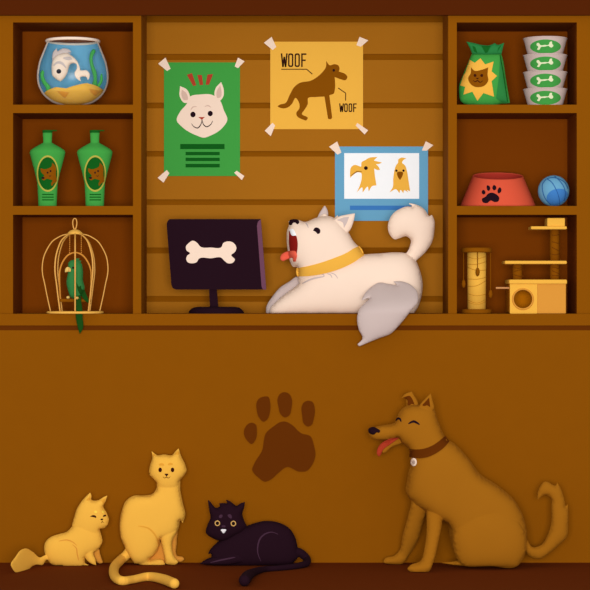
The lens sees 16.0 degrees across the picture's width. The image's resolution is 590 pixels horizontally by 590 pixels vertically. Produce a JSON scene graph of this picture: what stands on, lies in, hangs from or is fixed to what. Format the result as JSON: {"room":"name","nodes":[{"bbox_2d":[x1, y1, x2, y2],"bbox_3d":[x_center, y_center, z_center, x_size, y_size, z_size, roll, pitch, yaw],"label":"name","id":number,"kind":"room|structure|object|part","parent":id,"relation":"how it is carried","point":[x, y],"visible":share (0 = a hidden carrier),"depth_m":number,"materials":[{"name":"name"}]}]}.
{"room":"pet shop","nodes":[
{"label":"pet shop","id":0,"kind":"room"},
{"bbox_2d":[147,16,442,312],"bbox_3d":[0.000,-0.354,8.360,5.200,2.750,0.060,0,0,0],"label":"wall","id":1,"kind":"structure","parent":0,"point":[289,174],"depth_m":8.33,"materials":[{"name":"brown wood"}]},
{"bbox_2d":[158,58,243,182],"bbox_3d":[-0.373,-0.695,8.328,0.345,0.497,0.005,0,0,0],"label":"poster","id":2,"kind":"object","parent":1,"relation":"attached to","point":[202,99],"visible":1,"depth_m":8.33,"materials":[{"name":"green paper"}]},
{"bbox_2d":[264,37,367,135],"bbox_3d":[0.084,-0.828,8.328,0.415,0.395,0.005,0,0,0],"label":"poster","id":3,"kind":"object","parent":1,"relation":"attached to","point":[314,85],"visible":1,"depth_m":8.33,"materials":[{"name":"paper"}]},
{"bbox_2d":[329,142,432,220],"bbox_3d":[0.342,-0.453,8.328,0.414,0.316,0.005,0,0,0],"label":"poster","id":4,"kind":"object","parent":1,"relation":"attached to","point":[372,183],"visible":1,"depth_m":8.33,"materials":[{"name":"blue paper"}]},
{"bbox_3d":[0.344,-0.473,8.327,0.298,0.181,0.001,0,0,0],"label":"white panel","id":5,"kind":"part","parent":4,"relation":"part of","materials":[{"name":"white paper"}]},
{"bbox_2d":[0,563,589,589],"bbox_3d":[0.000,1.046,6.750,5.200,0.050,3.500,0,0,0],"label":"floor","id":6,"kind":"structure","parent":0,"point":[47,576],"depth_m":7.58,"materials":[{"name":"brown wood"}]},
{"bbox_2d":[11,493,108,571],"bbox_3d":[-0.913,0.883,7.852,0.420,0.275,0.166,0,0,-35],"label":"kitten","id":7,"kind":"object","parent":6,"relation":"on","point":[83,540],"visible":1,"depth_m":7.88},
{"bbox_2d":[109,449,186,588],"bbox_3d":[-0.544,0.802,7.631,0.285,0.441,0.730,0,0,0],"label":"cat","id":8,"kind":"object","parent":6,"relation":"on","point":[145,520],"visible":1,"depth_m":7.90},
{"bbox_2d":[200,500,310,585],"bbox_3d":[-0.150,0.897,7.653,0.421,0.248,0.644,0,0,0],"label":"cat","id":9,"kind":"object","parent":6,"relation":"on","point":[263,542],"visible":1,"depth_m":7.89},
{"bbox_2d":[0,313,589,562],"bbox_3d":[0.000,0.547,8.162,2.900,0.950,0.333,0,0,0],"label":"counter","id":10,"kind":"object","parent":6,"relation":"on","point":[272,413],"depth_m":8.00,"materials":[{"name":"brown wood"}]},
{"bbox_2d":[0,16,146,313],"bbox_3d":[-0.886,-0.554,8.180,0.595,1.252,0.300,0,0,0],"label":"shelving unit","id":11,"kind":"object","parent":10,"relation":"on","point":[27,229],"visible":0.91,"depth_m":8.31,"materials":[{"name":"brown wood"}]},
{"bbox_3d":[-1.132,-0.554,8.180,0.103,1.252,0.300,0,0,0],"label":"panel","id":12,"kind":"part","parent":11,"relation":"part of","materials":[{"name":"brown wood"}]},
{"bbox_2d":[30,130,64,205],"bbox_3d":[-0.955,-0.489,8.085,0.138,0.296,0.086,0,0,0],"label":"shampoo bottle","id":13,"kind":"object","parent":11,"relation":"on","point":[47,158],"visible":1,"depth_m":8.06,"materials":[{"name":"green plastic"}]},
{"bbox_2d":[37,37,108,104],"bbox_3d":[-0.860,-0.858,8.115,0.277,0.258,0.277,0,0,0],"label":"fishbowl","id":14,"kind":"object","parent":11,"relation":"on","point":[89,56],"visible":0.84,"depth_m":8.15,"materials":[{"name":"clear glass"}]},
{"bbox_2d":[51,48,89,80],"bbox_3d":[-0.865,-0.888,8.084,0.148,0.129,0.043,0,0,0],"label":"goldfish","id":15,"kind":"object","parent":14,"relation":"in","point":[62,59],"visible":1,"depth_m":8.07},
{"bbox_3d":[-0.851,-1.074,8.180,0.460,0.060,0.300,0,0,0],"label":"panel","id":16,"kind":"part","parent":11,"relation":"part of","materials":[{"name":"brown wood"}]},
{"bbox_3d":[-0.851,-0.324,8.170,0.460,0.033,0.280,0,0,0],"label":"shelf","id":17,"kind":"part","parent":11,"relation":"part of","materials":[{"name":"brown wood"}]},
{"bbox_3d":[-0.851,-0.713,8.170,0.460,0.032,0.280,0,0,0],"label":"shelf","id":18,"kind":"part","parent":11,"relation":"part of","materials":[{"name":"brown wood"}]},
{"bbox_2d":[77,130,112,205],"bbox_3d":[-0.772,-0.489,8.085,0.138,0.296,0.086,0,0,0],"label":"shampoo bottle","id":19,"kind":"object","parent":11,"relation":"on","point":[94,158],"visible":1,"depth_m":8.06,"materials":[{"name":"green plastic"}]},
{"bbox_3d":[-0.605,-0.554,8.180,0.031,1.252,0.300,0,0,0],"label":"panel","id":20,"kind":"part","parent":11,"relation":"part of","materials":[{"name":"brown wood"}]},
{"bbox_2d":[42,218,108,313],"bbox_3d":[-0.845,-0.113,8.057,0.225,0.368,0.256,0,0,-29],"label":"cage","id":21,"kind":"object","parent":10,"relation":"on","point":[74,231],"visible":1,"depth_m":8.01,"materials":[{"name":"gold metal"}]},
{"bbox_2d":[65,258,88,332],"bbox_3d":[-0.835,0.005,7.995,0.088,0.289,0.080,0,0,30],"label":"parrot","id":22,"kind":"object","parent":21,"relation":"in","point":[80,287],"visible":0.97,"depth_m":7.98},
{"bbox_2d":[167,219,265,313],"bbox_3d":[-0.305,-0.112,8.160,0.386,0.367,0.184,0,0,0],"label":"computer monitor","id":23,"kind":"object","parent":10,"relation":"on","point":[212,255],"visible":1,"depth_m":8.14,"materials":[{"name":"black plastic"}]},
{"bbox_2d":[186,241,235,262],"bbox_3d":[-0.326,-0.167,8.140,0.196,0.088,0.003,0,0,0],"label":"picture","id":24,"kind":"object","parent":23,"relation":"attached to","point":[196,251],"depth_m":8.14},
{"bbox_2d":[0,313,589,325],"bbox_3d":[0.000,0.094,8.165,2.900,0.045,0.329,0,0,0],"label":"countertop","id":25,"kind":"structure","parent":10,"relation":"on","point":[18,319],"depth_m":8.00,"materials":[{"name":"brown wood"}]},
{"bbox_2d":[266,203,434,345],"bbox_3d":[0.214,-0.082,8.088,0.663,0.553,0.351,0,0,0],"label":"dog","id":26,"kind":"object","parent":10,"relation":"on","point":[334,274],"visible":0.99,"depth_m":8.09},
{"bbox_2d":[461,248,492,313],"bbox_3d":[0.704,-0.055,8.100,0.121,0.254,0.118,0,0,0],"label":"post","id":27,"kind":"object","parent":10,"relation":"on","point":[476,257],"visible":1,"depth_m":8.07,"materials":[{"name":"wicker"}]},
{"bbox_3d":[0.702,-0.055,8.100,0.073,0.220,0.073,0,0,0],"label":"post","id":28,"kind":"part","parent":27,"relation":"part of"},
{"bbox_2d":[443,16,589,313],"bbox_3d":[0.885,-0.554,8.180,0.597,1.252,0.300,0,0,0],"label":"shelving unit","id":29,"kind":"object","parent":10,"relation":"on","point":[536,143],"visible":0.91,"depth_m":8.31,"materials":[{"name":"brown wood"}]},
{"bbox_3d":[0.603,-0.554,8.180,0.033,1.252,0.300,0,0,0],"label":"panel","id":30,"kind":"part","parent":29,"relation":"part of","materials":[{"name":"brown wood"}]},
{"bbox_2d":[459,42,509,104],"bbox_3d":[0.732,-0.852,8.098,0.197,0.250,0.087,0,0,0],"label":"bag","id":31,"kind":"object","parent":29,"relation":"on","point":[483,81],"visible":0.98,"depth_m":8.07,"materials":[{"name":"green plastic"}]},
{"bbox_2d":[460,172,535,205],"bbox_3d":[0.790,-0.412,8.162,0.293,0.143,0.293,0,0,0],"label":"bowl","id":32,"kind":"object","parent":29,"relation":"on","point":[487,188],"visible":0.97,"depth_m":8.07,"materials":[{"name":"red plastic"}]},
{"bbox_2d":[482,185,500,202],"bbox_3d":[0.751,-0.387,8.042,0.077,0.071,0.039,0,0,18],"label":"print","id":33,"kind":"object","parent":32,"relation":"attached to","point":[490,193],"depth_m":8.04},
{"bbox_3d":[0.850,-1.074,8.180,0.460,0.060,0.300,0,0,0],"label":"panel","id":34,"kind":"part","parent":29,"relation":"part of","materials":[{"name":"brown wood"}]},
{"bbox_3d":[0.850,-0.324,8.170,0.460,0.033,0.280,0,0,0],"label":"shelf","id":35,"kind":"part","parent":29,"relation":"part of","materials":[{"name":"brown wood"}]},
{"bbox_3d":[0.850,-0.713,8.170,0.460,0.032,0.280,0,0,0],"label":"shelf","id":36,"kind":"part","parent":29,"relation":"part of","materials":[{"name":"brown wood"}]},
{"bbox_2d":[523,87,566,104],"bbox_3d":[0.967,-0.762,8.100,0.171,0.066,0.171,0,0,0],"label":"cup","id":37,"kind":"object","parent":29,"relation":"on","point":[540,95],"visible":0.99,"depth_m":8.03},
{"bbox_3d":[0.967,-0.793,8.100,0.171,0.003,0.171,0,0,0],"label":"lid","id":38,"kind":"part","parent":37,"relation":"part of","materials":[{"name":"white plastic"}]},
{"bbox_2d":[523,70,566,87],"bbox_3d":[0.967,-0.827,8.100,0.171,0.066,0.171,0,0,0],"label":"cup","id":39,"kind":"object","parent":37,"relation":"on","point":[538,78],"visible":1,"depth_m":8.03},
{"bbox_3d":[0.967,-0.859,8.100,0.171,0.003,0.171,0,0,0],"label":"lid","id":40,"kind":"part","parent":39,"relation":"part of","materials":[{"name":"white plastic"}]},
{"bbox_2d":[523,53,566,70],"bbox_3d":[0.967,-0.893,8.100,0.171,0.066,0.171,0,0,0],"label":"cup","id":41,"kind":"object","parent":39,"relation":"on","point":[537,61],"visible":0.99,"depth_m":8.03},
{"bbox_3d":[0.967,-0.924,8.100,0.171,0.003,0.171,0,0,0],"label":"lid","id":42,"kind":"part","parent":41,"relation":"part of","materials":[{"name":"white plastic"}]},
{"bbox_2d":[523,36,566,53],"bbox_3d":[0.967,-0.958,8.100,0.171,0.066,0.171,0,0,0],"label":"cup","id":43,"kind":"object","parent":41,"relation":"on","point":[536,44],"visible":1,"depth_m":8.03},
{"bbox_3d":[0.967,-0.989,8.100,0.171,0.003,0.171,0,0,0],"label":"lid","id":44,"kind":"part","parent":43,"relation":"part of","materials":[{"name":"white plastic"}]},
{"bbox_2d":[538,175,568,205],"bbox_3d":[0.999,-0.402,8.097,0.121,0.121,0.123,0,0,0],"label":"ball","id":45,"kind":"object","parent":29,"relation":"on","point":[553,190],"visible":0.99,"depth_m":8.05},
{"bbox_3d":[1.132,-0.554,8.180,0.104,1.252,0.300,0,0,0],"label":"panel","id":46,"kind":"part","parent":29,"relation":"part of","materials":[{"name":"brown wood"}]},
{"bbox_2d":[496,218,566,313],"bbox_3d":[0.908,-0.112,8.117,0.270,0.368,0.166,0,0,0],"label":"cat tree","id":47,"kind":"object","parent":10,"relation":"on","point":[522,296],"visible":1,"depth_m":8.04,"materials":[{"name":"wood"}]},
{"bbox_3d":[0.859,-0.089,8.094,0.037,0.063,0.037,0,0,0],"label":"post","id":48,"kind":"part","parent":47,"relation":"part of","materials":[{"name":"brown wicker"}]},
{"bbox_3d":[0.877,0.013,8.044,0.105,0.118,0.008,0,0,0],"label":"panel","id":49,"kind":"part","parent":47,"relation":"part of","materials":[{"name":"yellow wood"}]},
{"bbox_3d":[0.984,0.013,8.044,0.111,0.118,0.008,0,0,0],"label":"panel","id":50,"kind":"part","parent":47,"relation":"part of","materials":[{"name":"wood"}]},
{"bbox_3d":[1.002,-0.089,8.094,0.037,0.063,0.037,0,0,0],"label":"post","id":51,"kind":"part","parent":47,"relation":"part of","materials":[{"name":"brown wicker"}]},
{"bbox_3d":[1.002,-0.192,8.094,0.037,0.123,0.037,0,0,0],"label":"post","id":52,"kind":"part","parent":47,"relation":"part of","materials":[{"name":"brown wicker"}]},
{"bbox_2d":[368,392,567,571],"bbox_3d":[0.650,0.692,7.835,0.752,0.657,0.259,0,0,0],"label":"dog","id":53,"kind":"object","parent":6,"relation":"on","point":[487,527],"visible":1,"depth_m":7.79},
{"bbox_2d":[0,0,589,15],"bbox_3d":[0.000,-1.220,8.018,5.200,0.300,0.020,0,0,0],"label":"trim","id":54,"kind":"structure","parent":0,"point":[7,7],"depth_m":8.01,"materials":[{"name":"brown wood"}]}
]}

